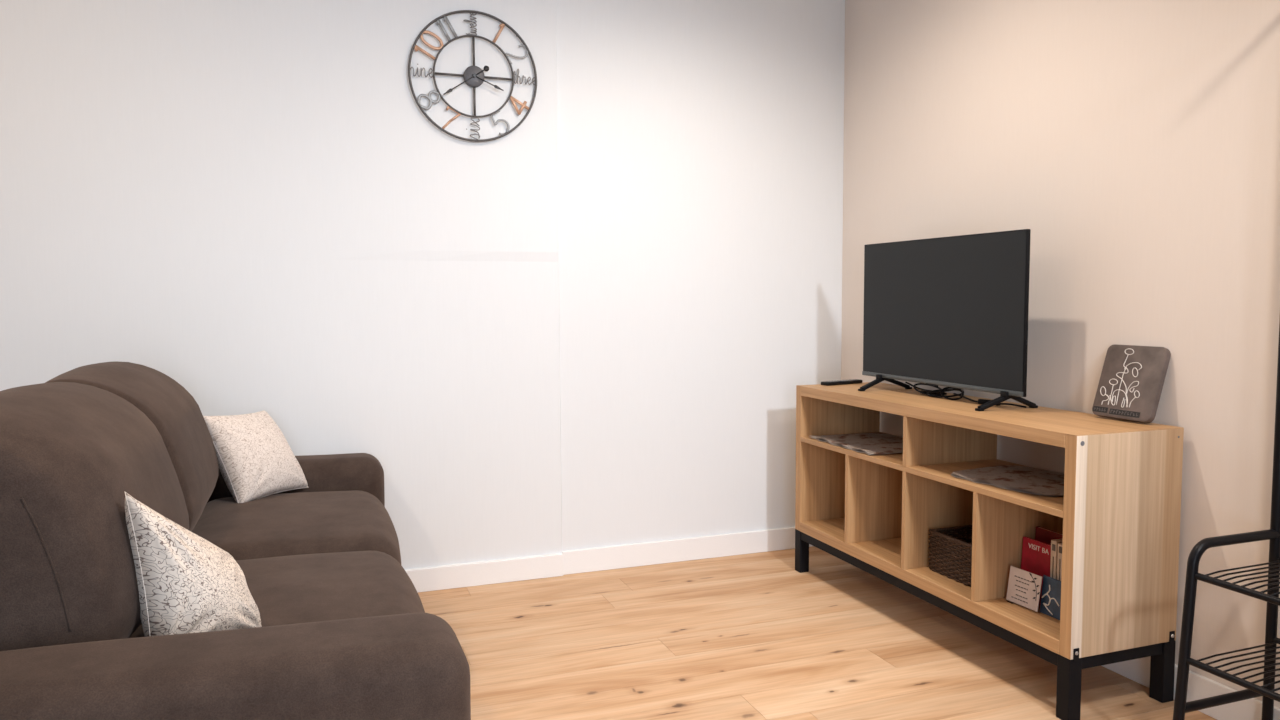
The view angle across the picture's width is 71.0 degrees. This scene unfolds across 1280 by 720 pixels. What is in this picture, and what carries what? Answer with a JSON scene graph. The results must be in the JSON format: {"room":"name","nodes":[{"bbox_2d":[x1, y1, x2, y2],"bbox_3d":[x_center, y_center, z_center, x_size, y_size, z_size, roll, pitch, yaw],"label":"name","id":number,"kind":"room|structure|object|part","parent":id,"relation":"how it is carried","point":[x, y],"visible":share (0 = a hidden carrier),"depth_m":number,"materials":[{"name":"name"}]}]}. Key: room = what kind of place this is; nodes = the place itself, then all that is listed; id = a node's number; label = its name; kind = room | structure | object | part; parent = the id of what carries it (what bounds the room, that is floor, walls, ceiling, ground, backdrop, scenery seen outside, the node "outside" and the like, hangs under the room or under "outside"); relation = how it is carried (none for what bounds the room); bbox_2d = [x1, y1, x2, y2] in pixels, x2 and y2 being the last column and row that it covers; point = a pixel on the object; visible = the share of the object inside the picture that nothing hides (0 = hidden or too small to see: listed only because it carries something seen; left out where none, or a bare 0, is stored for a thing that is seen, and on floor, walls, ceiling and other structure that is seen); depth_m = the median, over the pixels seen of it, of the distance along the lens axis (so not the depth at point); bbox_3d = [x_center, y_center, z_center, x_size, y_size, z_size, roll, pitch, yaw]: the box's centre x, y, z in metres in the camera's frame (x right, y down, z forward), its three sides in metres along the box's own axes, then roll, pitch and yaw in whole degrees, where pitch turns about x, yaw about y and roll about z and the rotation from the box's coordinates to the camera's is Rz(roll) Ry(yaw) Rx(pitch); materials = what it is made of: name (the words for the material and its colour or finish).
{"room":"living room","nodes":[
{"label":"living room","id":0,"kind":"room"},
{"bbox_2d":[0,0,844,568],"bbox_3d":[-1.245,-0.372,3.403,4.840,2.800,0.132,-2,4,-20],"label":"wall","id":1,"kind":"structure","parent":0,"point":[597,321],"depth_m":3.54,"materials":[{"name":"paint"}]},
{"bbox_2d":[408,10,536,141],"bbox_3d":[-0.645,-1.103,3.487,0.501,0.501,0.034,-2,4,-20],"label":"wall clock","id":2,"kind":"object","parent":1,"relation":"attached to","point":[473,76],"visible":1,"depth_m":3.48,"materials":[{"name":"metal"}]},
{"bbox_2d":[405,527,812,591],"bbox_3d":[-1.222,0.879,3.426,4.586,0.100,0.026,-2,4,-20],"label":"baseboard","id":3,"kind":"structure","parent":1,"relation":"attached to","point":[425,579],"depth_m":3.81,"materials":[{"name":"white wood"}]},
{"bbox_2d":[418,546,1216,719],"bbox_3d":[-0.293,1.151,0.917,4.840,0.100,5.640,-2,4,-20],"label":"floor","id":4,"kind":"structure","parent":0,"point":[753,636],"depth_m":2.94,"materials":[{"name":"brown wood"}]},
{"bbox_2d":[0,361,470,719],"bbox_3d":[-1.139,0.518,2.288,1.088,0.980,2.085,-2,4,-20],"label":"sofa","id":5,"kind":"object","parent":4,"relation":"on","point":[345,632],"visible":0.88,"depth_m":1.55,"materials":[{"name":"fabric"}]},
{"bbox_2d":[0,382,188,651],"bbox_3d":[-1.193,0.313,1.851,0.414,0.509,0.800,-2,4,-20],"label":"cushion","id":6,"kind":"object","parent":5,"relation":"on","point":[70,453],"depth_m":1.56,"materials":[{"name":"fabric"}]},
{"bbox_2d":[47,361,217,530],"bbox_3d":[-1.466,0.264,2.596,0.413,0.508,0.791,-2,4,-20],"label":"cushion","id":7,"kind":"object","parent":5,"relation":"on","point":[174,411],"depth_m":2.44,"materials":[{"name":"fabric"}]},
{"bbox_2d":[124,491,260,638],"bbox_3d":[-0.855,0.390,1.729,0.210,0.322,0.243,2,4,25],"label":"throw pillow","id":8,"kind":"object","parent":5,"relation":"on","point":[188,584],"visible":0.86,"depth_m":1.63,"materials":[{"name":"white fabric"}]},
{"bbox_3d":[-0.816,0.735,1.450,1.066,0.554,0.263,-2,4,-20],"label":"armrest","id":9,"kind":"part","parent":5,"relation":"part of","materials":[{"name":"fabric"}]},
{"bbox_2d":[205,410,307,503],"bbox_3d":[-1.298,0.312,3.009,0.228,0.292,0.331,1,4,20],"label":"throw pillow","id":10,"kind":"object","parent":5,"relation":"on","point":[255,460],"visible":0.95,"depth_m":2.91,"materials":[{"name":"white fabric"}]},
{"bbox_2d":[130,551,424,639],"bbox_3d":[-0.802,0.637,2.016,0.629,0.251,0.797,-2,4,-20],"label":"seat cushion","id":11,"kind":"object","parent":5,"relation":"on","point":[309,588],"depth_m":2.04,"materials":[{"name":"fabric"}]},
{"bbox_2d":[190,490,401,564],"bbox_3d":[-1.075,0.586,2.762,0.627,0.251,0.798,-2,4,-20],"label":"seat cushion","id":12,"kind":"object","parent":5,"relation":"on","point":[290,522],"depth_m":2.61,"materials":[{"name":"fabric"}]},
{"bbox_3d":[-1.452,0.617,3.172,1.058,0.555,0.225,-2,4,-20],"label":"armrest","id":13,"kind":"part","parent":5,"relation":"part of","materials":[{"name":"fabric"}]},
{"bbox_2d":[795,382,1183,719],"bbox_3d":[1.092,0.541,3.159,0.390,0.789,1.476,-2,4,-20],"label":"shelf unit","id":14,"kind":"object","parent":4,"relation":"on","point":[1118,514],"visible":0.98,"depth_m":2.75,"materials":[{"name":"brown wood"}]},
{"bbox_3d":[0.685,0.805,3.792,0.044,0.178,0.044,-2,4,-20],"label":"leg","id":15,"kind":"part","parent":14,"relation":"part of","materials":[{"name":"black metal"}]},
{"bbox_3d":[0.845,0.407,3.825,0.389,0.610,0.039,-2,4,-20],"label":"panel","id":16,"kind":"part","parent":14,"relation":"part of","materials":[{"name":"brown wood"}]},
{"bbox_2d":[821,379,861,385],"bbox_3d":[0.854,0.094,3.792,0.205,0.016,0.044,-3,5,-32],"label":"remote control","id":17,"kind":"object","parent":14,"relation":"on","point":[850,381],"visible":1,"depth_m":3.77,"materials":[{"name":"plastic"}]},
{"bbox_2d":[809,432,902,454],"bbox_3d":[0.936,0.325,3.546,0.367,0.011,0.466,-2,4,-20],"label":"paper sheet","id":18,"kind":"object","parent":14,"relation":"on","point":[879,443],"visible":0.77,"depth_m":3.55,"materials":[{"name":"grey paper"}]},
{"bbox_3d":[0.923,0.780,3.116,0.025,0.036,1.382,-2,4,-20],"label":"frame rail","id":19,"kind":"part","parent":14,"relation":"part of","materials":[{"name":"black metal"}]},
{"bbox_3d":[1.092,0.738,3.175,0.390,0.039,1.392,-2,4,-20],"label":"panel","id":20,"kind":"part","parent":14,"relation":"part of","materials":[{"name":"brown wood"}]},
{"bbox_3d":[1.090,0.369,3.149,0.389,0.019,1.392,-2,4,-20],"label":"shelf","id":21,"kind":"part","parent":14,"relation":"part of","materials":[{"name":"brown wood"}]},
{"bbox_2d":[858,229,1037,410],"bbox_3d":[1.076,-0.150,3.245,0.240,0.579,0.885,-2,4,-20],"label":"television","id":22,"kind":"object","parent":14,"relation":"on","point":[951,311],"visible":1,"depth_m":3.15,"materials":[{"name":"plastic"}]},
{"bbox_2d":[928,525,971,586],"bbox_3d":[1.175,0.659,3.001,0.277,0.142,0.307,-2,4,-20],"label":"wicker basket","id":23,"kind":"object","parent":14,"relation":"on","point":[955,554],"visible":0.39,"depth_m":3.02,"materials":[{"name":"brown wicker"}]},
{"bbox_2d":[905,382,1026,407],"bbox_3d":[1.148,0.120,3.210,0.091,0.043,0.562,-2,4,-20],"label":"power cord","id":24,"kind":"object","parent":14,"relation":"on","point":[939,393],"visible":0.94,"depth_m":3.25,"materials":[{"name":"black plastic"}]},
{"bbox_3d":[1.089,0.167,3.135,0.390,0.039,1.468,-2,4,-20],"label":"panel","id":25,"kind":"part","parent":14,"relation":"part of","materials":[{"name":"brown wood"}]},
{"bbox_2d":[951,465,1063,496],"bbox_3d":[1.225,0.374,2.826,0.346,0.011,0.418,-2,5,-27],"label":"paper sheet","id":26,"kind":"object","parent":14,"relation":"on","point":[1024,479],"visible":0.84,"depth_m":2.83,"materials":[{"name":"paper"}]},
{"bbox_2d":[1006,566,1041,611],"bbox_3d":[1.163,0.695,2.720,0.027,0.109,0.123,-2,4,-20],"label":"card","id":27,"kind":"object","parent":14,"relation":"on","point":[1024,587],"visible":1,"depth_m":2.72,"materials":[{"name":"paper"}]},
{"bbox_2d":[1021,537,1050,604],"bbox_3d":[1.221,0.652,2.752,0.021,0.190,0.128,-2,4,-20],"label":"booklet","id":28,"kind":"object","parent":14,"relation":"on","point":[1036,555],"visible":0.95,"depth_m":2.75,"materials":[{"name":"paper"}]},
{"bbox_2d":[1035,526,1062,544],"bbox_3d":[1.270,0.636,2.766,0.020,0.218,0.128,-2,4,-20],"label":"booklet","id":29,"kind":"object","parent":14,"relation":"on","point":[1044,535],"visible":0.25,"depth_m":2.78,"materials":[{"name":"paper"}]},
{"bbox_2d":[1040,575,1060,619],"bbox_3d":[1.220,0.701,2.618,0.016,0.112,0.125,-2,4,-20],"label":"leaflet","id":30,"kind":"object","parent":14,"relation":"on","point":[1050,605],"visible":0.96,"depth_m":2.64,"materials":[{"name":"blue paper"}]},
{"bbox_2d":[1050,539,1062,578],"bbox_3d":[1.283,0.642,2.683,0.123,0.218,0.022,-2,4,-20],"label":"booklet","id":31,"kind":"object","parent":14,"relation":"on","point":[1054,543],"visible":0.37,"depth_m":2.65,"materials":[{"name":"beige paper"}]},
{"bbox_2d":[1057,543,1061,580],"bbox_3d":[1.291,0.646,2.659,0.123,0.214,0.022,-2,4,-20],"label":"booklet","id":32,"kind":"object","parent":14,"relation":"on","point":[1059,554],"visible":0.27,"depth_m":2.63,"materials":[{"name":"beige paper"}]},
{"bbox_3d":[1.175,0.897,2.455,0.044,0.178,0.044,-2,4,-20],"label":"leg","id":33,"kind":"part","parent":14,"relation":"part of","materials":[{"name":"black metal"}]},
{"bbox_3d":[1.336,0.499,2.485,0.389,0.610,0.039,-2,4,-20],"label":"panel","id":34,"kind":"part","parent":14,"relation":"part of","materials":[{"name":"brown wood"}]},
{"bbox_3d":[1.338,0.822,2.506,0.302,0.036,0.025,-2,4,-20],"label":"frame rail","id":35,"kind":"part","parent":14,"relation":"part of","materials":[{"name":"black metal"}]},
{"bbox_2d":[1092,344,1170,422],"bbox_3d":[1.451,0.067,2.652,0.088,0.218,0.204,-2,4,-20],"label":"tile","id":36,"kind":"structure","parent":14,"relation":"on","point":[1132,378],"depth_m":2.63,"materials":[{"name":"ceramic"}]},
{"bbox_3d":[1.499,0.887,2.574,0.044,0.178,0.044,-2,4,-20],"label":"leg","id":37,"kind":"part","parent":14,"relation":"part of","materials":[{"name":"black metal"}]},
{"bbox_2d":[1173,320,1279,719],"bbox_3d":[1.569,0.066,1.877,0.353,1.915,0.690,-2,4,-20],"label":"rack","id":38,"kind":"object","parent":4,"relation":"on","point":[1267,691],"visible":1,"depth_m":2.18,"materials":[{"name":"black metal"}]},
{"bbox_3d":[1.453,0.716,2.231,0.335,0.569,0.024,-2,4,-20],"label":"leg","id":39,"kind":"part","parent":38,"relation":"part of","materials":[{"name":"black metal"}]},
{"bbox_2d":[1186,658,1279,701],"bbox_3d":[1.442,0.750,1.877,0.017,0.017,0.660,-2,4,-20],"label":"wire shelf","id":40,"kind":"object","parent":38,"relation":"attached to","point":[1233,678],"depth_m":2.07,"materials":[{"name":"black metal"}]},
{"bbox_2d":[1195,573,1279,605],"bbox_3d":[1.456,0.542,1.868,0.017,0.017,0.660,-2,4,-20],"label":"wire shelf","id":41,"kind":"object","parent":38,"relation":"attached to","point":[1261,595],"depth_m":2.07,"materials":[{"name":"black metal"}]},
{"bbox_3d":[1.607,0.039,2.241,0.024,1.914,0.024,-2,4,-20],"label":"post","id":42,"kind":"part","parent":38,"relation":"part of","materials":[{"name":"black metal"}]},
{"bbox_3d":[1.724,0.732,1.979,0.015,0.015,0.660,-2,4,-20],"label":"rail","id":43,"kind":"part","parent":38,"relation":"part of","materials":[{"name":"black metal"}]},
{"bbox_2d":[841,0,1279,707],"bbox_3d":[1.917,-0.263,1.629,0.120,2.800,5.400,-2,4,-20],"label":"wall","id":44,"kind":"structure","parent":0,"point":[1136,143],"depth_m":2.72,"materials":[{"name":"beige paint"}]},
{"bbox_2d":[1102,656,1279,719],"bbox_3d":[1.860,0.986,1.694,0.014,0.100,5.400,-2,4,-20],"label":"baseboard","id":45,"kind":"structure","parent":44,"relation":"attached to","point":[1137,670],"depth_m":2.48,"materials":[{"name":"white wood"}]}
]}

